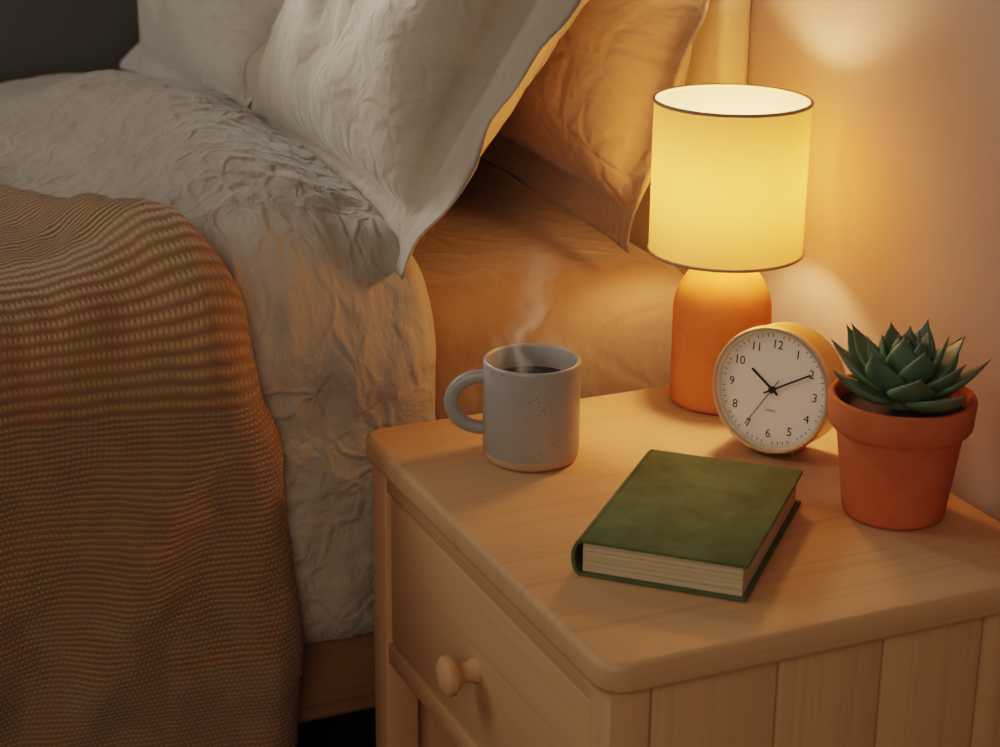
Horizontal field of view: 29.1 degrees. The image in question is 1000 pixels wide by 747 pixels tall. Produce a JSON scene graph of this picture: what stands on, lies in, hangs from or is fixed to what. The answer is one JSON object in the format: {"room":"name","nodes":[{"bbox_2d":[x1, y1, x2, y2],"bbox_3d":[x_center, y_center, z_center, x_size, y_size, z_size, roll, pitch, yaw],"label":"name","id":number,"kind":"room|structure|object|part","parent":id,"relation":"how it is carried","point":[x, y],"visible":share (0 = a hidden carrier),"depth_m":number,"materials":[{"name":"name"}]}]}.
{"room":"bedroom","nodes":[
{"label":"bedroom","id":0,"kind":"room"},
{"bbox_2d":[0,0,139,82],"bbox_3d":[-1.742,-0.794,1.957,3.400,2.500,0.100,-8,21,-23],"label":"wall","id":1,"kind":"structure","parent":0,"point":[38,38],"depth_m":2.57,"materials":[{"name":"grey paint"}]},
{"bbox_2d":[297,708,375,746],"bbox_3d":[-0.993,0.952,0.882,3.500,0.060,3.635,-8,21,-23],"label":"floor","id":2,"kind":"structure","parent":0,"point":[358,728],"depth_m":2.30,"materials":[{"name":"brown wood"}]},
{"bbox_2d":[299,160,683,722],"bbox_3d":[-0.926,0.173,2.016,2.033,0.654,1.037,-8,21,-23],"label":"bed","id":3,"kind":"object","parent":2,"relation":"on","point":[505,264],"visible":0.1,"depth_m":1.84,"materials":[{"name":"fabric"}]},
{"bbox_2d":[0,70,435,643],"bbox_3d":[-1.063,-0.015,1.854,1.765,0.443,1.068,-8,21,-23],"label":"duvet","id":4,"kind":"object","parent":3,"relation":"on","point":[344,346],"visible":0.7,"depth_m":1.73,"materials":[{"name":"fabric"}]},
{"bbox_2d":[0,184,303,746],"bbox_3d":[-1.097,0.117,1.866,1.565,0.656,1.103,-8,21,-23],"label":"knitted throw blanket","id":5,"kind":"object","parent":4,"relation":"on","point":[149,597],"visible":1,"depth_m":1.63,"materials":[{"name":"brown fabric"}]},
{"bbox_2d":[118,0,284,107],"bbox_3d":[-0.268,-0.563,2.356,0.316,0.454,0.501,-8,21,-23],"label":"pillow","id":6,"kind":"object","parent":4,"relation":"on","point":[210,43],"visible":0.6,"depth_m":2.23,"materials":[{"name":"grey fabric"}]},
{"bbox_2d":[244,0,589,279],"bbox_3d":[-0.073,-0.426,1.910,0.280,0.510,0.580,-8,21,-23],"label":"pillow","id":7,"kind":"object","parent":3,"relation":"on","point":[403,101],"visible":0.83,"depth_m":1.74,"materials":[{"name":"fabric"}]},
{"bbox_2d":[481,0,708,252],"bbox_3d":[-0.004,-0.469,2.049,0.154,0.508,0.740,-8,21,-23],"label":"pillow","id":8,"kind":"object","parent":3,"relation":"on","point":[580,134],"visible":0.5,"depth_m":1.83,"materials":[{"name":"fabric"}]},
{"bbox_2d":[366,386,999,746],"bbox_3d":[0.145,0.363,1.651,0.420,0.560,0.480,-8,21,-23],"label":"nightstand","id":9,"kind":"object","parent":2,"relation":"on","point":[852,633],"visible":0.77,"depth_m":1.44,"materials":[{"name":"brown wood"}]},
{"bbox_2d":[444,343,580,471],"bbox_3d":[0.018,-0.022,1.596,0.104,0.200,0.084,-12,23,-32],"label":"coffee mug","id":10,"kind":"object","parent":9,"relation":"on","point":[530,422],"visible":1,"depth_m":1.59,"materials":[{"name":"ceramic"}]},
{"bbox_2d":[571,449,802,602],"bbox_3d":[0.147,0.112,1.475,0.132,0.029,0.192,7,21,19],"label":"hardcover book","id":11,"kind":"object","parent":9,"relation":"on","point":[679,522],"visible":1,"depth_m":1.43,"materials":[{"name":"green fabric"}]},
{"bbox_2d":[647,83,813,414],"bbox_3d":[0.201,-0.108,1.724,0.140,0.279,0.140,-8,21,-23],"label":"table lamp","id":12,"kind":"object","parent":9,"relation":"on","point":[729,167],"visible":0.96,"depth_m":1.66,"materials":[{"name":"fabric"}]},
{"bbox_3d":[0.202,-0.174,1.700,0.137,0.135,0.137,-8,21,-23],"label":"lamp shade","id":13,"kind":"part","parent":12,"relation":"part of","materials":[{"name":"fabric"}]},
{"bbox_3d":[0.202,-0.174,1.700,0.140,0.138,0.140,-8,21,-23],"label":"shade frame","id":14,"kind":"part","parent":12,"relation":"part of","materials":[{"name":"beige fabric"}]},
{"bbox_2d":[712,322,845,454],"bbox_3d":[0.240,0.011,1.642,0.110,0.115,0.059,13,23,32],"label":"alarm clock","id":15,"kind":"object","parent":9,"relation":"on","point":[771,383],"visible":0.98,"depth_m":1.63,"materials":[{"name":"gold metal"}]},
{"bbox_2d":[828,318,989,529],"bbox_3d":[0.317,0.036,1.508,0.121,0.155,0.132,10,22,26],"label":"potted succulent","id":16,"kind":"object","parent":9,"relation":"on","point":[903,414],"visible":1,"depth_m":1.48,"materials":[{"name":"orange ceramic"}]},
{"bbox_2d":[828,373,977,529],"bbox_3d":[0.313,0.062,1.515,0.115,0.100,0.115,-8,21,-23],"label":"terracotta pot","id":17,"kind":"object","parent":16,"relation":"attached to","point":[898,456],"depth_m":1.48,"materials":[{"name":"brown ceramic"}]},
{"bbox_2d":[747,0,999,521],"bbox_3d":[0.574,-0.470,1.109,0.100,2.500,3.635,-8,21,-23],"label":"wall","id":18,"kind":"structure","parent":0,"point":[902,225],"depth_m":1.63,"materials":[{"name":"paint"}]},
{"bbox_2d":[480,0,750,274],"bbox_3d":[0.018,-0.286,2.313,0.035,1.100,1.007,-8,21,-23],"label":"headboard","id":19,"kind":"object","parent":18,"relation":"attached to","point":[720,48],"visible":0.02,"depth_m":1.82,"materials":[{"name":"wood"}]}
]}

